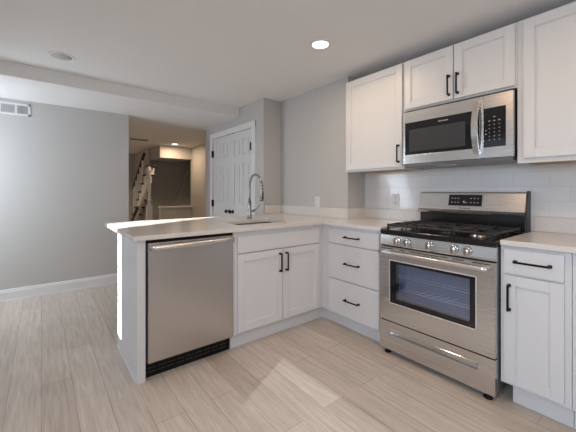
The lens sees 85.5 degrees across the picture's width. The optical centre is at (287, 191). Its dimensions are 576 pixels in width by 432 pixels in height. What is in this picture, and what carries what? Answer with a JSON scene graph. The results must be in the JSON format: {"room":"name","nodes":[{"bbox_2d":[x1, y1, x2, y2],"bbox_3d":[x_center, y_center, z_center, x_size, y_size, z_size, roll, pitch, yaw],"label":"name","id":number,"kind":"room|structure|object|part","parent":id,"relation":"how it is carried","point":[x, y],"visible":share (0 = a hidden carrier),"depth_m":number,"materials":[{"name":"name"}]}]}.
{"room":"kitchen","nodes":[
{"label":"kitchen","id":0,"kind":"room"},
{"bbox_2d":[0,97,128,289],"bbox_3d":[-2.993,0.087,3.497,2.165,2.195,0.120,0,0,-38],"label":"wall","id":1,"kind":"structure","parent":0,"point":[64,170],"depth_m":3.67,"materials":[{"name":"grey paint"}]},
{"bbox_2d":[0,101,29,116],"bbox_3d":[-3.040,-0.905,3.378,0.383,0.134,0.008,0,0,-38],"label":"air vent","id":2,"kind":"object","parent":1,"relation":"in","point":[11,108],"visible":1,"depth_m":3.41,"materials":[{"name":"white metal"}]},
{"bbox_2d":[0,273,117,301],"bbox_3d":[-2.950,1.122,3.442,2.165,0.125,0.020,0,0,-38],"label":"baseboard","id":3,"kind":"structure","parent":1,"relation":"attached to","point":[76,284],"depth_m":3.63,"materials":[{"name":"white paint"}]},
{"bbox_2d":[0,60,238,153],"bbox_3d":[-3.194,-1.133,5.681,4.760,0.245,5.655,0,0,-38],"label":"ceiling","id":4,"kind":"structure","parent":0,"point":[159,118],"depth_m":3.62,"materials":[{"name":"paint"}]},
{"bbox_2d":[129,154,133,220],"bbox_3d":[-5.098,0.087,7.716,4.100,2.195,0.100,0,0,-38],"label":"wall","id":5,"kind":"structure","parent":0,"point":[131,156],"depth_m":8.36,"materials":[{"name":"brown paint"}]},
{"bbox_2d":[134,148,190,220],"bbox_3d":[-3.191,0.087,8.268,1.325,2.195,1.400,0,0,-38],"label":"wall","id":6,"kind":"structure","parent":0,"point":[167,179],"depth_m":8.20,"materials":[{"name":"grey paint"}]},
{"bbox_2d":[131,153,156,220],"bbox_3d":[-3.401,-0.040,7.247,0.260,1.658,1.474,0,0,-38],"label":"staircase","id":7,"kind":"structure","parent":6,"relation":"attached to","point":[140,189],"depth_m":7.22,"materials":[{"name":"white paint"}]},
{"bbox_3d":[-3.647,0.564,7.398,0.060,0.448,0.670,0,0,-38],"label":"handrail","id":8,"kind":"part","parent":7,"relation":"part of","materials":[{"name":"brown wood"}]},
{"bbox_3d":[-3.537,-0.461,7.364,0.060,0.817,1.123,0,0,-38],"label":"handrail","id":9,"kind":"part","parent":7,"relation":"part of","materials":[{"name":"brown wood"}]},
{"bbox_2d":[172,164,190,205],"bbox_3d":[-2.928,-0.091,8.439,0.700,1.550,0.060,0,0,-38],"label":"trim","id":10,"kind":"structure","parent":6,"relation":"attached to","point":[183,197],"depth_m":8.50,"materials":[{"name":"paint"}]},
{"bbox_2d":[158,206,191,219],"bbox_3d":[-2.522,0.757,7.000,0.730,0.855,0.120,0,0,-38],"label":"wall","id":11,"kind":"structure","parent":0,"point":[165,212],"depth_m":6.94,"materials":[{"name":"grey paint"}]},
{"bbox_2d":[191,144,205,217],"bbox_3d":[-1.526,0.087,6.417,0.110,2.195,2.270,0,0,-38],"label":"wall","id":12,"kind":"structure","parent":0,"point":[198,162],"depth_m":6.91,"materials":[{"name":"grey paint"}]},
{"bbox_2d":[150,145,191,162],"bbox_3d":[-2.856,-0.876,7.437,0.710,0.270,1.120,0,0,-38],"label":"soffit","id":13,"kind":"structure","parent":12,"relation":"attached to","point":[161,153],"depth_m":7.04,"materials":[{"name":"grey paint"}]},
{"bbox_2d":[206,98,280,216],"bbox_3d":[-0.581,0.024,4.634,0.620,2.320,1.700,0,0,-38],"label":"wall","id":14,"kind":"structure","parent":0,"point":[266,112],"depth_m":3.88,"materials":[{"name":"grey paint"}]},
{"bbox_2d":[212,128,250,216],"bbox_3d":[-0.826,0.177,4.431,0.099,1.994,1.173,0,0,-38],"label":"door","id":15,"kind":"structure","parent":14,"relation":"in","point":[231,154],"depth_m":4.42,"materials":[{"name":"white paint"}]},
{"bbox_2d":[210,120,255,216],"bbox_3d":[-0.821,0.145,4.422,0.020,2.078,1.325,0,0,-38],"label":"trim","id":16,"kind":"structure","parent":14,"relation":"attached to","point":[252,124],"depth_m":3.99,"materials":[{"name":"white paint"}]},
{"bbox_2d":[0,283,575,431],"bbox_3d":[-1.660,1.224,3.742,4.760,0.080,10.600,0,0,-38],"label":"floor","id":17,"kind":"structure","parent":0,"point":[63,368],"depth_m":1.88,"materials":[{"name":"brown wood"}]},
{"bbox_2d":[117,234,145,384],"bbox_3d":[-1.099,0.742,2.161,0.055,0.884,0.625,0,0,-38],"label":"cabinet end panel","id":18,"kind":"object","parent":17,"relation":"on","point":[131,345],"visible":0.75,"depth_m":2.01,"materials":[{"name":"white paint"}]},
{"bbox_3d":[-1.103,0.742,2.171,0.045,0.884,0.605,0,0,-38],"label":"panel","id":19,"kind":"part","parent":18,"relation":"part of","materials":[{"name":"white paint"}]},
{"bbox_2d":[146,170,151,219],"bbox_3d":[-2.840,0.369,6.378,0.100,1.630,0.100,0,0,-38],"label":"newel post","id":20,"kind":"object","parent":17,"relation":"on","point":[148,206],"visible":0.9,"depth_m":6.35,"materials":[{"name":"white paint"}]},
{"bbox_2d":[146,233,233,377],"bbox_3d":[-0.802,0.742,2.317,0.594,0.884,0.660,0,0,-38],"label":"dishwasher","id":21,"kind":"object","parent":17,"relation":"on","point":[189,280],"visible":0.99,"depth_m":2.08,"materials":[{"name":"silver metal"}]},
{"bbox_3d":[-0.679,1.128,2.162,0.592,0.112,0.015,0,0,-38],"label":"kick plate","id":22,"kind":"part","parent":21,"relation":"part of","materials":[{"name":"black metal"}]},
{"bbox_3d":[-0.618,0.348,2.080,0.572,0.033,0.060,0,0,-38],"label":"handle","id":23,"kind":"part","parent":21,"relation":"part of","materials":[{"name":"metal"}]},
{"bbox_2d":[229,221,322,348],"bbox_3d":[-0.197,0.742,2.831,0.975,0.884,0.664,0,0,-38],"label":"base cabinet","id":24,"kind":"object","parent":17,"relation":"on","point":[277,273],"visible":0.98,"depth_m":2.54,"materials":[{"name":"white paint"}]},
{"bbox_3d":[-0.213,0.763,2.450,0.417,0.582,0.019,0,0,-38],"label":"door","id":25,"kind":"part","parent":24,"relation":"part of","materials":[{"name":"white paint"}]},
{"bbox_3d":[-0.047,0.400,2.582,0.840,0.125,0.019,0,0,-38],"label":"false drawer","id":26,"kind":"part","parent":24,"relation":"part of","materials":[{"name":"white paint"}]},
{"bbox_3d":[-0.057,0.579,2.540,0.016,0.158,0.034,0,0,-38],"label":"handle","id":27,"kind":"part","parent":24,"relation":"part of","materials":[{"name":"black metal"}]},
{"bbox_3d":[-0.005,0.579,2.581,0.016,0.158,0.034,0,0,-38],"label":"handle","id":28,"kind":"part","parent":24,"relation":"part of","materials":[{"name":"black metal"}]},
{"bbox_3d":[0.119,0.763,2.713,0.417,0.582,0.019,0,0,-38],"label":"door","id":29,"kind":"part","parent":24,"relation":"part of","materials":[{"name":"white paint"}]},
{"bbox_2d":[323,224,381,341],"bbox_3d":[0.717,0.742,2.810,0.639,0.884,0.701,0,0,-38],"label":"base cabinet","id":30,"kind":"object","parent":17,"relation":"on","point":[351,257],"visible":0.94,"depth_m":2.59,"materials":[{"name":"white paint"}]},
{"bbox_2d":[105,213,411,240],"bbox_3d":[-0.208,0.284,2.735,2.210,0.029,1.738,0,0,-38],"label":"countertop","id":31,"kind":"structure","parent":30,"relation":"on","point":[184,227],"depth_m":2.62,"materials":[{"name":"stone"}]},
{"bbox_2d":[235,222,273,224],"bbox_3d":[-0.293,0.394,2.796,0.544,0.189,0.364,0,0,-38],"label":"sink","id":32,"kind":"object","parent":31,"relation":"in","point":[255,222],"visible":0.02,"depth_m":3.00,"materials":[{"name":"metal"}]},
{"bbox_2d":[247,173,263,218],"bbox_3d":[-0.287,0.047,3.035,0.132,0.443,0.268,0,0,-38],"label":"kitchen faucet","id":33,"kind":"object","parent":31,"relation":"on","point":[261,194],"visible":1,"depth_m":3.07,"materials":[{"name":"silver metal"}]},
{"bbox_2d":[265,205,280,213],"bbox_3d":[-0.180,0.219,3.852,0.242,0.100,0.020,0,0,-38],"label":"backsplash strip","id":34,"kind":"object","parent":31,"relation":"on","point":[269,209],"visible":0.97,"depth_m":3.83,"materials":[{"name":"stone"}]},
{"bbox_2d":[281,205,346,218],"bbox_3d":[0.248,0.219,3.490,0.020,0.100,1.078,0,0,-38],"label":"backsplash strip","id":35,"kind":"object","parent":31,"relation":"on","point":[300,210],"visible":1,"depth_m":3.39,"materials":[{"name":"stone"}]},
{"bbox_2d":[347,208,364,218],"bbox_3d":[0.687,0.219,3.136,0.270,0.100,0.018,0,0,-38],"label":"backsplash strip","id":36,"kind":"object","parent":31,"relation":"on","point":[352,213],"visible":0.98,"depth_m":3.12,"materials":[{"name":"stone"}]},
{"bbox_2d":[365,208,419,220],"bbox_3d":[0.992,0.219,2.985,0.020,0.100,0.633,0,0,-38],"label":"backsplash strip","id":37,"kind":"object","parent":31,"relation":"on","point":[392,214],"visible":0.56,"depth_m":2.96,"materials":[{"name":"stone"}]},
{"bbox_3d":[0.518,0.918,2.573,0.034,0.016,0.158,0,0,-38],"label":"handle","id":38,"kind":"part","parent":30,"relation":"part of","materials":[{"name":"black metal"}]},
{"bbox_3d":[0.518,0.610,2.573,0.034,0.016,0.158,0,0,-38],"label":"handle","id":39,"kind":"part","parent":30,"relation":"part of","materials":[{"name":"black metal"}]},
{"bbox_3d":[0.535,0.918,2.594,0.019,0.297,0.535,0,0,-38],"label":"drawer","id":40,"kind":"part","parent":30,"relation":"part of","materials":[{"name":"white paint"}]},
{"bbox_3d":[0.535,0.610,2.594,0.019,0.298,0.535,0,0,-38],"label":"drawer","id":41,"kind":"part","parent":30,"relation":"part of","materials":[{"name":"white paint"}]},
{"bbox_3d":[0.535,0.390,2.594,0.019,0.122,0.535,0,0,-38],"label":"drawer","id":42,"kind":"part","parent":30,"relation":"part of","materials":[{"name":"white paint"}]},
{"bbox_2d":[378,191,530,399],"bbox_3d":[1.147,0.591,2.216,0.711,1.187,0.767,0,0,-38],"label":"gas range","id":43,"kind":"object","parent":17,"relation":"on","point":[440,273],"visible":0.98,"depth_m":2.03,"materials":[{"name":"silver metal"}]},
{"bbox_3d":[0.767,0.354,2.215,0.030,0.056,0.056,0,0,-38],"label":"knob","id":44,"kind":"part","parent":43,"relation":"part of","materials":[{"name":"silver metal"}]},
{"bbox_3d":[0.815,0.354,2.155,0.030,0.056,0.056,0,0,-38],"label":"knob","id":45,"kind":"part","parent":43,"relation":"part of","materials":[{"name":"silver metal"}]},
{"bbox_3d":[0.912,0.354,2.031,0.030,0.056,0.056,0,0,-38],"label":"knob","id":46,"kind":"part","parent":43,"relation":"part of","materials":[{"name":"silver metal"}]},
{"bbox_3d":[0.921,1.005,2.035,0.018,0.026,0.576,0,0,-38],"label":"drawer pull","id":47,"kind":"part","parent":43,"relation":"part of","materials":[{"name":"silver metal"}]},
{"bbox_2d":[378,245,496,358],"bbox_3d":[0.908,0.668,2.022,0.097,0.533,0.754,0,0,-38],"label":"oven","id":48,"kind":"object","parent":43,"relation":"in","point":[450,299],"depth_m":1.97,"materials":[{"name":"metal"}]},
{"bbox_3d":[0.932,1.046,2.041,0.032,0.204,0.754,0,0,-38],"label":"storage drawer","id":49,"kind":"part","parent":43,"relation":"part of","materials":[{"name":"metal"}]},
{"bbox_3d":[0.935,0.355,2.043,0.027,0.078,0.758,0,0,-38],"label":"control panel","id":50,"kind":"part","parent":43,"relation":"part of","materials":[{"name":"metal"}]},
{"bbox_2d":[380,225,523,247],"bbox_3d":[1.141,0.298,2.206,0.552,0.037,0.760,0,0,-38],"label":"cooktop","id":51,"kind":"object","parent":43,"relation":"in","point":[463,240],"depth_m":2.00,"materials":[{"name":"black metal"}]},
{"bbox_3d":[1.009,0.354,1.908,0.030,0.056,0.056,0,0,-38],"label":"knob","id":52,"kind":"part","parent":43,"relation":"part of","materials":[{"name":"silver metal"}]},
{"bbox_3d":[1.367,0.068,2.410,0.023,0.087,0.241,0,0,-38],"label":"display panel","id":53,"kind":"part","parent":43,"relation":"part of","materials":[{"name":"black glass"}]},
{"bbox_3d":[1.057,0.354,1.849,0.030,0.056,0.056,0,0,-38],"label":"knob","id":54,"kind":"part","parent":43,"relation":"part of","materials":[{"name":"silver metal"}]},
{"bbox_3d":[1.194,0.273,1.940,0.120,0.014,0.120,0,0,-38],"label":"burner","id":55,"kind":"part","parent":43,"relation":"part of","materials":[{"name":"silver metal"}]},
{"bbox_2d":[501,245,574,427],"bbox_3d":[1.509,0.742,1.812,0.644,0.884,0.302,0,0,-38],"label":"base cabinet","id":56,"kind":"object","parent":17,"relation":"on","point":[536,284],"visible":1,"depth_m":1.62,"materials":[{"name":"white paint"}]},
{"bbox_3d":[1.205,0.582,1.705,0.034,0.150,0.016,0,0,-38],"label":"handle","id":57,"kind":"part","parent":56,"relation":"part of","materials":[{"name":"black metal"}]},
{"bbox_3d":[1.268,0.381,1.625,0.034,0.016,0.165,0,0,-38],"label":"handle","id":58,"kind":"part","parent":56,"relation":"part of","materials":[{"name":"black metal"}]},
{"bbox_3d":[1.289,0.384,1.642,0.019,0.135,0.255,0,0,-38],"label":"drawer","id":59,"kind":"part","parent":56,"relation":"part of","materials":[{"name":"white paint"}]},
{"bbox_3d":[1.289,0.758,1.642,0.019,0.593,0.255,0,0,-38],"label":"door","id":60,"kind":"part","parent":56,"relation":"part of","materials":[{"name":"white paint"}]},
{"bbox_2d":[573,253,575,428],"bbox_3d":[1.809,0.742,1.460,0.610,0.884,0.620,0,0,-38],"label":"base cabinet","id":61,"kind":"object","parent":17,"relation":"on","point":[574,255],"visible":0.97,"depth_m":1.52,"materials":[{"name":"white paint"}]},
{"bbox_2d":[500,231,575,253],"bbox_3d":[1.717,0.284,1.572,0.634,0.029,0.926,0,0,-38],"label":"countertop","id":62,"kind":"structure","parent":61,"relation":"on","point":[559,242],"depth_m":1.70,"materials":[{"name":"stone"}]},
{"bbox_2d":[534,216,575,233],"bbox_3d":[1.961,0.219,1.760,0.020,0.100,0.918,0,0,-38],"label":"backsplash strip","id":63,"kind":"object","parent":62,"relation":"on","point":[541,224],"visible":1,"depth_m":2.02,"materials":[{"name":"stone"}]},
{"bbox_2d":[0,0,575,107],"bbox_3d":[-0.190,-1.196,1.392,4.150,0.120,5.090,0,0,-38],"label":"ceiling","id":64,"kind":"structure","parent":0,"point":[234,53],"depth_m":2.28,"materials":[{"name":"paint"}]},
{"bbox_2d":[48,51,75,61],"bbox_3d":[-1.898,-1.132,2.616,0.190,0.007,0.190,0,0,-38],"label":"ceiling disc","id":65,"kind":"object","parent":64,"relation":"attached to","point":[62,56],"visible":1,"depth_m":2.61,"materials":[{"name":"paint"}]},
{"bbox_2d":[310,39,330,49],"bbox_3d":[0.251,-1.132,2.403,0.164,0.007,0.164,0,0,-38],"label":"recessed light","id":66,"kind":"object","parent":64,"relation":"in","point":[319,44],"visible":1,"depth_m":2.39,"materials":[{"name":"white paint"}]},
{"bbox_2d":[281,76,364,301],"bbox_3d":[0.406,0.024,3.629,0.400,2.320,1.100,0,0,-38],"label":"wall","id":67,"kind":"structure","parent":0,"point":[313,122],"depth_m":3.41,"materials":[{"name":"grey paint"}]},
{"bbox_2d":[315,197,319,206],"bbox_3d":[0.320,0.116,3.408,0.009,0.118,0.075,0,0,-38],"label":"wall outlet","id":68,"kind":"object","parent":67,"relation":"attached to","point":[317,199],"visible":1,"depth_m":3.40,"materials":[{"name":"plastic"}]},
{"bbox_2d":[346,63,424,173],"bbox_3d":[0.858,-0.617,2.861,0.380,0.867,0.620,0,0,-38],"label":"upper cabinet","id":69,"kind":"object","parent":67,"relation":"attached to","point":[375,101],"visible":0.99,"depth_m":2.73,"materials":[{"name":"white paint"}]},
{"bbox_3d":[0.748,-0.620,2.764,0.019,0.836,0.589,0,0,-38],"label":"door","id":70,"kind":"part","parent":69,"relation":"part of","materials":[{"name":"white paint"}]},
{"bbox_3d":[0.893,-0.310,2.538,0.034,0.150,0.016,0,0,-38],"label":"handle","id":71,"kind":"part","parent":69,"relation":"part of","materials":[{"name":"black metal"}]},
{"bbox_3d":[1.905,0.024,1.959,0.120,2.320,3.380,0,0,-38],"label":"wall","id":72,"kind":"structure","parent":0,"visible":0},
{"bbox_2d":[404,22,516,111],"bbox_3d":[1.289,-0.847,2.316,0.380,0.407,0.767,0,0,-38],"label":"upper cabinet","id":73,"kind":"object","parent":72,"relation":"attached to","point":[486,63],"visible":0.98,"depth_m":2.16,"materials":[{"name":"white paint"}]},
{"bbox_3d":[1.061,-0.849,2.368,0.019,0.382,0.379,0,0,-38],"label":"door","id":74,"kind":"part","parent":73,"relation":"part of","materials":[{"name":"white paint"}]},
{"bbox_3d":[1.142,-0.760,2.223,0.034,0.150,0.016,0,0,-38],"label":"handle","id":75,"kind":"part","parent":73,"relation":"part of","materials":[{"name":"black metal"}]},
{"bbox_3d":[1.179,-0.760,2.176,0.034,0.150,0.016,0,0,-38],"label":"handle","id":76,"kind":"part","parent":73,"relation":"part of","materials":[{"name":"black metal"}]},
{"bbox_2d":[403,88,517,168],"bbox_3d":[1.273,-0.418,2.298,0.428,0.448,0.744,0,0,-38],"label":"microwave","id":77,"kind":"object","parent":73,"relation":"attached to","point":[481,130],"visible":0.96,"depth_m":2.14,"materials":[{"name":"metal"}]},
{"bbox_3d":[1.103,-0.412,2.269,0.018,0.252,0.534,0,0,-38],"label":"door glass","id":78,"kind":"part","parent":77,"relation":"part of","materials":[{"name":"black glass"}]},
{"bbox_3d":[1.107,-0.420,2.270,0.030,0.404,0.581,0,0,-38],"label":"door","id":79,"kind":"part","parent":77,"relation":"part of","materials":[{"name":"metal"}]},
{"bbox_3d":[1.233,-0.418,2.049,0.056,0.352,0.035,0,0,-38],"label":"handle","id":80,"kind":"part","parent":77,"relation":"part of","materials":[{"name":"metal"}]},
{"bbox_3d":[1.338,-0.420,1.978,0.030,0.404,0.161,0,0,-38],"label":"control frame","id":81,"kind":"part","parent":77,"relation":"part of","materials":[{"name":"metal"}]},
{"bbox_3d":[1.295,-0.849,2.072,0.019,0.382,0.362,0,0,-38],"label":"door","id":82,"kind":"part","parent":73,"relation":"part of","materials":[{"name":"white paint"}]},
{"bbox_2d":[365,163,575,231],"bbox_3d":[1.607,0.024,2.232,0.009,0.520,2.579,0,0,-38],"label":"tiled wall","id":83,"kind":"structure","parent":72,"relation":"attached to","point":[552,187],"depth_m":2.35,"materials":[{"name":"white tile"}]},
{"bbox_2d":[392,194,398,206],"bbox_3d":[1.021,0.084,2.958,0.009,0.118,0.075,0,0,-38],"label":"wall outlet","id":84,"kind":"object","parent":83,"relation":"attached to","point":[395,197],"visible":1,"depth_m":2.96,"materials":[{"name":"plastic"}]},
{"bbox_2d":[517,1,575,165],"bbox_3d":[1.748,-0.612,1.763,0.346,0.877,0.668,0,0,-38],"label":"upper cabinet","id":85,"kind":"object","parent":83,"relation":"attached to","point":[546,41],"visible":1,"depth_m":1.81,"materials":[{"name":"white paint"}]}
]}

